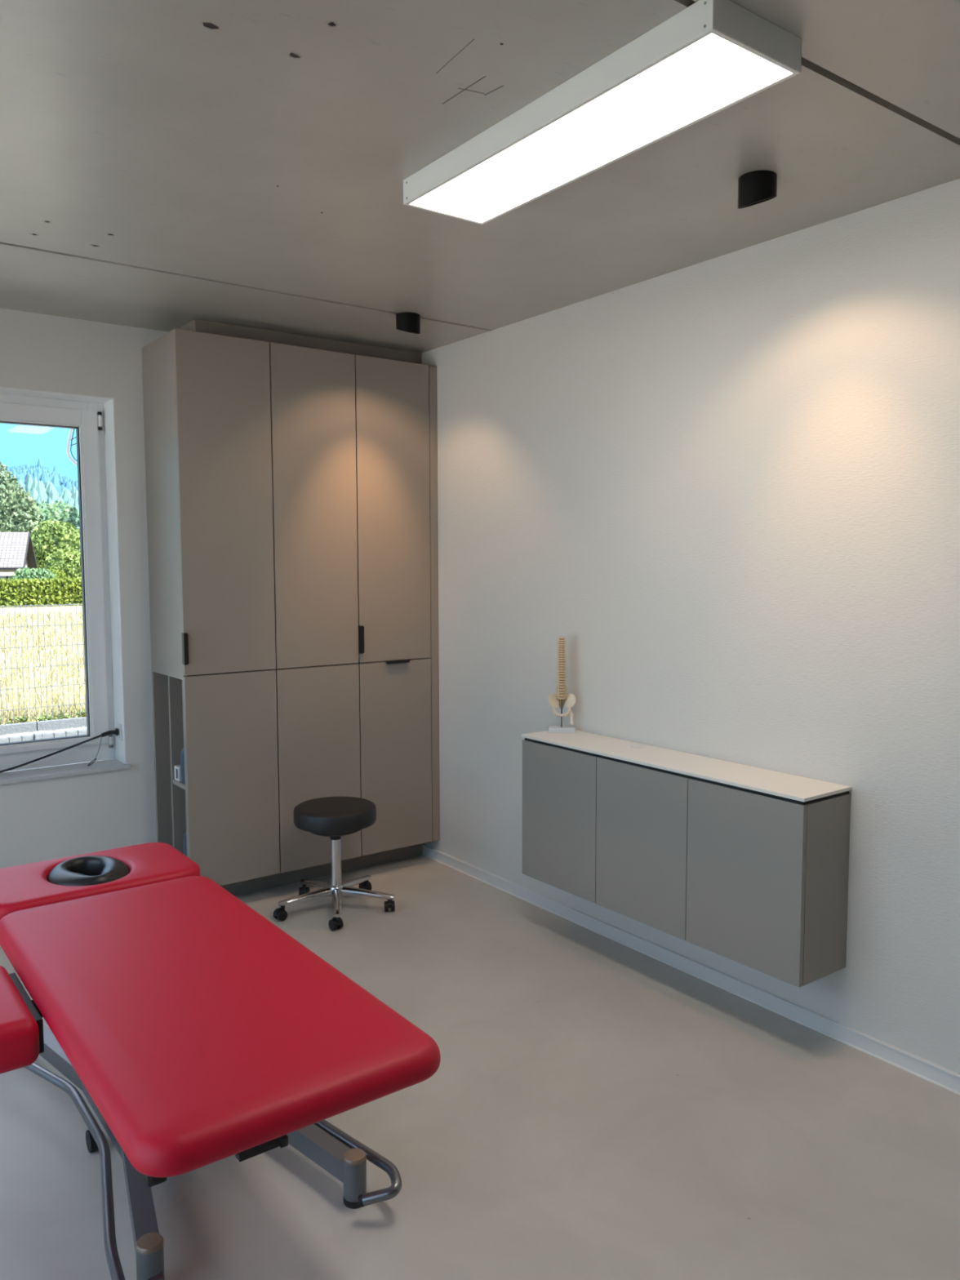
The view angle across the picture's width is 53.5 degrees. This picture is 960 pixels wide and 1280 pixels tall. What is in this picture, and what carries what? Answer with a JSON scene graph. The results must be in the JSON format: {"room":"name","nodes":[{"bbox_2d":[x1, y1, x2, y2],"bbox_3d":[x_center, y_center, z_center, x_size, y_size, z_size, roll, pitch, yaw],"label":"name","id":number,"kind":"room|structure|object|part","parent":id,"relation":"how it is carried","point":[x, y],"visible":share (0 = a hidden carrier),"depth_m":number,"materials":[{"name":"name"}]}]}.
{"room":"examination room","nodes":[
{"label":"examination room","id":0,"kind":"room"},
{"bbox_2d":[0,307,168,868],"bbox_3d":[-2.285,-0.099,4.498,4.750,2.800,0.360,-4,6,-36],"label":"wall","id":1,"kind":"structure","parent":0,"point":[45,356],"depth_m":4.62,"materials":[{"name":"white paint"}]},
{"bbox_2d":[0,394,129,784],"bbox_3d":[-2.423,-0.231,4.293,1.528,1.799,0.257,-4,6,-36],"label":"window","id":2,"kind":"structure","parent":1,"relation":"in","point":[87,418],"depth_m":4.70,"materials":[{"name":"white plastic"}]},
{"bbox_2d":[0,728,119,773],"bbox_3d":[-2.263,0.553,4.426,1.136,0.171,0.054,-3,6,-35],"label":"power cable","id":3,"kind":"object","parent":2,"relation":"attached to","point":[115,731],"visible":1,"depth_m":4.65,"materials":[{"name":"black plastic"}]},
{"bbox_3d":[-2.400,0.658,4.337,1.528,0.020,0.187,-4,6,-36],"label":"sill","id":4,"kind":"part","parent":2,"relation":"part of","materials":[{"name":"grey stone"}]},
{"bbox_2d":[66,428,77,465],"bbox_3d":[-2.041,-1.054,4.865,0.129,0.357,0.060,-4,6,-36],"label":"cable loop","id":5,"kind":"object","parent":1,"relation":"attached to","point":[69,439],"visible":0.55,"depth_m":4.85,"materials":[{"name":"white plastic"}]},
{"bbox_2d":[117,723,122,741],"bbox_3d":[-1.799,0.459,4.759,0.008,0.082,0.060,-4,6,-36],"label":"wall socket","id":6,"kind":"object","parent":1,"relation":"attached to","point":[119,726],"visible":1,"depth_m":4.75,"materials":[{"name":"white plastic"}]},
{"bbox_2d":[0,0,959,353],"bbox_3d":[-0.414,-1.443,1.849,4.750,0.301,6.660,-4,6,-36],"label":"ceiling","id":7,"kind":"structure","parent":0,"point":[166,165],"depth_m":2.67,"materials":[{"name":"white paint"}]},
{"bbox_2d":[395,311,420,333],"bbox_3d":[-0.333,-1.456,4.411,0.111,0.092,0.111,-4,6,-36],"label":"light","id":8,"kind":"object","parent":7,"relation":"attached to","point":[407,322],"visible":1,"depth_m":4.36,"materials":[{"name":"black"}]},
{"bbox_2d":[403,0,801,224],"bbox_3d":[0.237,-1.309,2.470,0.297,0.071,1.172,-4,6,-36],"label":"ceiling light","id":9,"kind":"object","parent":7,"relation":"attached to","point":[711,56],"visible":1,"depth_m":2.28,"materials":[{"name":"white"}]},
{"bbox_2d":[737,169,777,208],"bbox_3d":[0.827,-1.331,2.842,0.111,0.092,0.111,-4,6,-36],"label":"light","id":10,"kind":"object","parent":7,"relation":"attached to","point":[755,187],"visible":1,"depth_m":2.80,"materials":[{"name":"black"}]},
{"bbox_2d":[0,854,959,1279],"bbox_3d":[-0.406,1.621,2.098,4.750,0.250,6.660,-4,6,-36],"label":"floor","id":11,"kind":"structure","parent":0,"point":[594,1107],"depth_m":2.70,"materials":[{"name":"concrete"}]},
{"bbox_2d":[0,842,440,1279],"bbox_3d":[-0.914,1.132,2.651,0.913,0.639,1.962,-4,6,-36],"label":"massage table","id":12,"kind":"object","parent":11,"relation":"on","point":[197,1032],"visible":1,"depth_m":2.24,"materials":[{"name":"red leather"}]},
{"bbox_2d":[47,855,129,886],"bbox_3d":[-1.326,0.826,3.234,0.254,0.122,0.298,-4,6,-36],"label":"face hole","id":13,"kind":"object","parent":12,"relation":"on","point":[87,870],"depth_m":3.23,"materials":[{"name":"black leather"}]},
{"bbox_3d":[-1.180,1.351,2.694,0.144,0.026,1.587,-4,6,-36],"label":"foot rail","id":14,"kind":"part","parent":12,"relation":"part of","materials":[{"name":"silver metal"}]},
{"bbox_3d":[-0.750,1.424,2.168,0.060,0.102,0.060,-4,6,-36],"label":"foot post","id":15,"kind":"part","parent":12,"relation":"part of","materials":[{"name":"grey metal"}]},
{"bbox_2d":[138,1172,167,1186],"bbox_3d":[-0.624,0.995,1.818,0.040,0.066,0.060,-4,6,-36],"label":"switch","id":16,"kind":"object","parent":12,"relation":"attached to","point":[150,1181],"depth_m":1.79,"materials":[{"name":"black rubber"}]},
{"bbox_3d":[-0.326,1.397,2.481,0.060,0.102,0.060,-4,6,-36],"label":"foot post","id":17,"kind":"part","parent":12,"relation":"part of","materials":[{"name":"grey metal"}]},
{"bbox_3d":[-0.698,1.341,3.033,0.128,0.068,1.616,-4,6,-36],"label":"foot rail","id":18,"kind":"part","parent":12,"relation":"part of","materials":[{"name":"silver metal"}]},
{"bbox_2d":[142,319,439,895],"bbox_3d":[-0.931,-0.140,4.964,1.416,2.799,0.497,-4,6,-36],"label":"wardrobe","id":19,"kind":"object","parent":11,"relation":"on","point":[291,479],"visible":0.91,"depth_m":4.70,"materials":[{"name":"beige laminate"}]},
{"bbox_3d":[-1.501,-0.618,4.526,0.018,1.584,0.460,-4,6,-36],"label":"panel","id":20,"kind":"part","parent":19,"relation":"part of","materials":[{"name":"beige laminate"}]},
{"bbox_2d":[174,764,181,781],"bbox_3d":[-1.441,0.639,4.577,0.036,0.069,0.060,-4,6,-36],"label":"box","id":21,"kind":"object","parent":19,"relation":"on","point":[177,767],"visible":0.58,"depth_m":4.55,"materials":[{"name":"white plastic"}]},
{"bbox_2d":[173,778,185,790],"bbox_3d":[-1.295,0.679,4.630,0.337,0.021,0.179,-4,6,-36],"label":"niche shelf","id":22,"kind":"object","parent":19,"relation":"attached to","point":[176,784],"depth_m":4.55,"materials":[{"name":"beige laminate"}]},
{"bbox_2d":[180,748,185,783],"bbox_3d":[-1.386,0.585,4.524,0.068,0.185,0.068,-4,6,-36],"label":"bottle","id":23,"kind":"object","parent":19,"relation":"on","point":[182,754],"visible":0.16,"depth_m":4.50,"materials":[{"name":"blue plastic"}]},
{"bbox_2d":[182,833,186,856],"bbox_3d":[-1.371,1.021,4.557,0.090,0.268,0.090,-4,6,-36],"label":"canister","id":24,"kind":"object","parent":19,"relation":"in","point":[184,843],"visible":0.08,"depth_m":4.52,"materials":[{"name":"blue plastic"}]},
{"bbox_3d":[-1.353,0.040,4.374,0.020,0.146,0.030,-4,6,-36],"label":"edge pull","id":25,"kind":"part","parent":19,"relation":"part of","materials":[{"name":"black metal"}]},
{"bbox_3d":[-1.184,-0.625,4.461,0.451,1.561,0.018,-4,6,-36],"label":"door","id":26,"kind":"part","parent":19,"relation":"part of","materials":[{"name":"beige laminate"}]},
{"bbox_3d":[-1.181,0.664,4.566,0.451,1.015,0.018,-4,6,-36],"label":"door","id":27,"kind":"part","parent":19,"relation":"part of","materials":[{"name":"beige laminate"}]},
{"bbox_3d":[-0.923,-1.498,4.967,1.261,0.094,0.328,-4,6,-36],"label":"ceiling panel","id":28,"kind":"part","parent":19,"relation":"part of","materials":[{"name":"beige laminate"}]},
{"bbox_3d":[-0.816,-0.648,4.733,0.454,1.561,0.018,-4,6,-36],"label":"door","id":29,"kind":"part","parent":19,"relation":"part of","materials":[{"name":"beige laminate"}]},
{"bbox_3d":[-0.812,0.641,4.838,0.454,1.015,0.018,-4,6,-36],"label":"door","id":30,"kind":"part","parent":19,"relation":"part of","materials":[{"name":"beige laminate"}]},
{"bbox_3d":[-0.614,-0.003,4.919,0.022,0.144,0.030,-4,6,-36],"label":"edge pull","id":31,"kind":"part","parent":19,"relation":"part of","materials":[{"name":"black metal"}]},
{"bbox_3d":[-0.451,-0.671,5.002,0.441,1.561,0.018,-4,6,-36],"label":"door","id":32,"kind":"part","parent":19,"relation":"part of","materials":[{"name":"beige laminate"}]},
{"bbox_3d":[-0.448,0.618,5.107,0.441,1.015,0.018,-4,6,-36],"label":"door","id":33,"kind":"part","parent":19,"relation":"part of","materials":[{"name":"beige laminate"}]},
{"bbox_3d":[-0.441,0.116,5.057,0.145,0.014,0.030,-4,6,-36],"label":"edge pull","id":34,"kind":"part","parent":19,"relation":"part of","materials":[{"name":"black metal"}]},
{"bbox_2d":[273,796,395,930],"bbox_3d":[-0.713,1.040,4.554,0.559,0.511,0.542,-4,6,-36],"label":"stool","id":35,"kind":"object","parent":11,"relation":"on","point":[333,817],"visible":1,"depth_m":4.49,"materials":[{"name":"black leather"}]},
{"bbox_3d":[-0.826,1.212,4.499,0.259,0.053,0.050,-3,5,-27],"label":"arm","id":36,"kind":"part","parent":35,"relation":"part of","materials":[{"name":"silver metal"}]},
{"bbox_3d":[-0.799,1.197,4.678,0.259,0.053,0.050,4,7,44],"label":"arm","id":37,"kind":"part","parent":35,"relation":"part of","materials":[{"name":"silver metal"}]},
{"bbox_3d":[-0.690,0.830,4.540,0.390,0.089,0.390,-4,6,-36],"label":"seat","id":38,"kind":"part","parent":35,"relation":"part of","materials":[{"name":"black leather"}]},
{"bbox_3d":[-0.690,0.889,4.545,0.268,0.033,0.268,-4,6,-36],"label":"seat plate","id":39,"kind":"part","parent":35,"relation":"part of","materials":[{"name":"black plastic"}]},
{"bbox_3d":[-0.663,1.218,4.419,0.050,0.053,0.259,-1,5,-9],"label":"arm","id":40,"kind":"part","parent":35,"relation":"part of","materials":[{"name":"silver metal"}]},
{"bbox_3d":[-0.620,1.194,4.708,0.050,0.053,0.259,2,5,26],"label":"arm","id":41,"kind":"part","parent":35,"relation":"part of","materials":[{"name":"silver metal"}]},
{"bbox_3d":[-0.536,1.207,4.548,0.259,0.053,0.050,1,5,8],"label":"arm","id":42,"kind":"part","parent":35,"relation":"part of","materials":[{"name":"silver metal"}]},
{"bbox_2d":[422,178,959,1074],"bbox_3d":[1.378,-0.011,3.294,0.300,2.800,6.660,-4,6,-36],"label":"wall","id":43,"kind":"structure","parent":0,"point":[729,483],"depth_m":3.54,"materials":[{"name":"white paint"}]},
{"bbox_2d":[522,737,850,987],"bbox_3d":[0.726,0.781,3.767,0.266,0.622,1.446,-4,6,-36],"label":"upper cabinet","id":44,"kind":"object","parent":43,"relation":"attached to","point":[756,880],"visible":0.96,"depth_m":3.46,"materials":[{"name":"grey laminate"}]},
{"bbox_3d":[0.338,0.763,4.082,0.019,0.609,0.475,-4,6,-36],"label":"door","id":45,"kind":"part","parent":44,"relation":"part of","materials":[{"name":"grey laminate"}]},
{"bbox_3d":[0.623,0.793,3.698,0.019,0.609,0.478,-4,6,-36],"label":"door","id":46,"kind":"part","parent":44,"relation":"part of","materials":[{"name":"grey laminate"}]},
{"bbox_2d":[521,729,851,801],"bbox_3d":[0.724,0.464,3.740,0.268,0.015,1.451,-4,6,-36],"label":"countertop","id":47,"kind":"structure","parent":44,"relation":"on","point":[797,788],"depth_m":3.57,"materials":[{"name":"white"}]},
{"bbox_2d":[547,636,575,733],"bbox_3d":[0.368,0.200,4.290,0.124,0.429,0.088,0,5,1],"label":"model","id":48,"kind":"object","parent":47,"relation":"on","point":[561,700],"visible":1,"depth_m":4.28},
{"bbox_3d":[0.367,0.328,4.296,0.006,0.128,0.008,0,5,2],"label":"support rod","id":49,"kind":"part","parent":48,"relation":"part of","materials":[{"name":"grey"}]},
{"bbox_3d":[0.368,0.403,4.302,0.120,0.022,0.060,0,5,1],"label":"plate","id":50,"kind":"part","parent":48,"relation":"part of","materials":[{"name":"white plastic"}]},
{"bbox_3d":[0.912,0.824,3.310,0.019,0.609,0.485,-4,6,-36],"label":"door","id":51,"kind":"part","parent":44,"relation":"part of","materials":[{"name":"grey laminate"}]},
{"bbox_3d":[1.159,0.832,3.202,0.246,0.609,0.018,-4,6,-36],"label":"panel","id":52,"kind":"part","parent":44,"relation":"part of","materials":[{"name":"grey laminate"}]},
{"bbox_2d":[422,844,959,1094],"bbox_3d":[1.366,1.375,3.161,0.017,0.058,5.685,-4,6,-36],"label":"baseboard","id":53,"kind":"structure","parent":43,"relation":"attached to","point":[940,1076],"depth_m":3.69,"materials":[{"name":"white"}]},
{"label":"outside","id":54,"kind":"structure","parent":0,"visible":0},
{"bbox_2d":[0,605,85,724],"bbox_3d":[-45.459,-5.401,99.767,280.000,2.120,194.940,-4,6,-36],"label":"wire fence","id":55,"kind":"object","parent":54,"point":[62,607],"visible":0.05,"depth_m":17.29,"materials":[{"name":"grey metal"}]},
{"bbox_2d":[0,572,13,578],"bbox_3d":[-24.401,-2.523,46.846,3.180,1.570,2.400,-4,6,-36],"label":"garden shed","id":56,"kind":"object","parent":55,"relation":"on","point":[2,575],"visible":0.22,"depth_m":46.40,"materials":[{"name":"white"}]},
{"bbox_2d":[0,531,37,572],"bbox_3d":[-29.790,-4.083,52.798,9.026,3.880,5.060,-2,5,-17],"label":"house","id":57,"kind":"structure","parent":55,"relation":"on","point":[16,548],"depth_m":52.84,"materials":[{"name":"grey"}]},
{"bbox_2d":[0,462,43,537],"bbox_3d":[-35.168,-7.809,69.347,6.648,10.407,5.868,-4,6,-36],"label":"broadleaf tree","id":58,"kind":"object","parent":55,"relation":"on","point":[13,504],"visible":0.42,"depth_m":68.44,"materials":[{"name":"plant"}]},
{"bbox_2d":[8,567,56,579],"bbox_3d":[-20.755,-2.352,44.417,2.246,2.102,1.902,-4,6,-36],"label":"bush","id":59,"kind":"object","parent":55,"relation":"on","point":[40,573],"visible":0.39,"depth_m":43.76,"materials":[{"name":"green plant"}]},
{"bbox_2d":[27,502,45,532],"bbox_3d":[-46.921,-9.227,100.936,8.343,10.918,8.651,-4,6,-36],"label":"tree","id":60,"kind":"object","parent":55,"relation":"on","point":[37,503],"visible":0.02,"depth_m":100.79,"materials":[{"name":"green plant"}]},
{"bbox_2d":[0,577,82,607],"bbox_3d":[-19.076,-2.078,41.798,18.149,1.363,1.925,-4,6,-36],"label":"hedge","id":61,"kind":"object","parent":55,"relation":"on","point":[51,591],"visible":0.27,"depth_m":40.99,"materials":[{"name":"green plant"}]},
{"bbox_2d":[0,608,86,724],"bbox_3d":[-7.068,-0.300,23.399,15.388,0.415,26.104,-4,6,-36],"label":"dry grass","id":62,"kind":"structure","parent":55,"relation":"on","point":[18,615],"depth_m":14.05,"materials":[{"name":"beige plant"}]},
{"bbox_2d":[0,710,86,724],"bbox_3d":[-4.101,0.747,9.399,1.842,0.087,0.234,-4,6,-36],"label":"weeds","id":63,"kind":"object","parent":55,"relation":"on","point":[21,718],"visible":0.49,"depth_m":9.29,"materials":[{"name":"yellow plant"}]},
{"bbox_2d":[0,716,86,735],"bbox_3d":[-3.748,0.826,9.504,6.243,0.150,0.065,-4,6,-36],"label":"concrete curb","id":64,"kind":"object","parent":55,"relation":"on","point":[74,722],"visible":0.14,"depth_m":9.14,"materials":[{"name":"grey concrete"}]},
{"bbox_2d":[0,603,85,722],"bbox_3d":[-3.887,0.186,9.348,5.406,1.149,0.040,-4,6,-36],"label":"mesh fence","id":65,"kind":"object","parent":64,"relation":"on","point":[65,604],"visible":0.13,"depth_m":9.12,"materials":[{"name":"grey metal"}]},
{"bbox_2d":[31,520,79,568],"bbox_3d":[-28.935,-5.541,65.558,4.226,5.468,3.970,-4,6,-36],"label":"broadleaf tree","id":66,"kind":"object","parent":55,"relation":"on","point":[57,535],"visible":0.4,"depth_m":64.38,"materials":[{"name":"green plant"}]},
{"bbox_2d":[45,566,67,578],"bbox_3d":[-20.896,-2.524,46.438,1.694,2.119,1.664,-4,6,-36],"label":"bush","id":67,"kind":"object","parent":55,"relation":"on","point":[58,572],"visible":0.16,"depth_m":46.22,"materials":[{"name":"green plant"}]},
{"bbox_2d":[38,499,79,524],"bbox_3d":[-53.992,-11.880,122.245,8.287,12.029,9.314,-4,6,-36],"label":"tree","id":68,"kind":"object","parent":55,"relation":"on","point":[57,516],"visible":0.1,"depth_m":120.34,"materials":[{"name":"green plant"}]},
{"bbox_2d":[43,546,81,578],"bbox_3d":[-22.034,-3.435,51.408,2.920,3.234,2.623,-4,6,-36],"label":"shrub","id":69,"kind":"object","parent":55,"relation":"on","point":[67,559],"visible":0.33,"depth_m":50.53,"materials":[{"name":"green plant"}]},
{"bbox_2d":[66,505,79,529],"bbox_3d":[-47.888,-10.259,112.512,9.267,11.203,9.227,-4,6,-36],"label":"tree","id":70,"kind":"object","parent":55,"relation":"on","point":[73,513],"visible":0.15,"depth_m":112.08,"materials":[{"name":"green plant"}]},
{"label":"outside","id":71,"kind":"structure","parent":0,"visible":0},
{"bbox_3d":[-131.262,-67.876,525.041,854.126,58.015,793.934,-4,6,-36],"label":"hill","id":72,"kind":"object","parent":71,"visible":0},
{"bbox_2d":[0,463,79,515],"bbox_3d":[-142.394,-59.864,391.871,219.708,61.564,503.687,-4,6,-36],"label":"forest","id":73,"kind":"object","parent":72,"relation":"on","point":[42,484],"visible":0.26,"depth_m":296.51,"materials":[{"name":"teal"}]},
{"bbox_2d":[36,457,42,466],"bbox_3d":[-279.124,-108.044,604.581,5.100,15.000,5.100,-4,6,-36],"label":"tree","id":74,"kind":"object","parent":72,"relation":"on","point":[39,463],"visible":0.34,"depth_m":603.38,"materials":[{"name":"plant"}]},
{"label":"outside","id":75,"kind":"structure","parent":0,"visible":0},
{"bbox_3d":[1.952,3.339,-14.314,100.000,0.180,44.740,-4,6,-36],"label":"ground","id":76,"kind":"structure","parent":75,"visible":0},
{"bbox_2d":[0,728,87,743],"bbox_3d":[-3.626,1.082,9.408,5.800,0.506,0.259,-4,6,-36],"label":"stone edging","id":77,"kind":"object","parent":76,"relation":"on","point":[82,731],"visible":0.07,"depth_m":8.93,"materials":[{"name":"stone"}]},
{"bbox_2d":[0,726,86,737],"bbox_3d":[-3.894,0.861,9.245,3.224,0.023,0.158,-4,6,-36],"label":"gravel","id":78,"kind":"object","parent":77,"relation":"on","point":[82,727],"visible":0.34,"depth_m":9.05,"materials":[{"name":"white gravel"}]}
]}

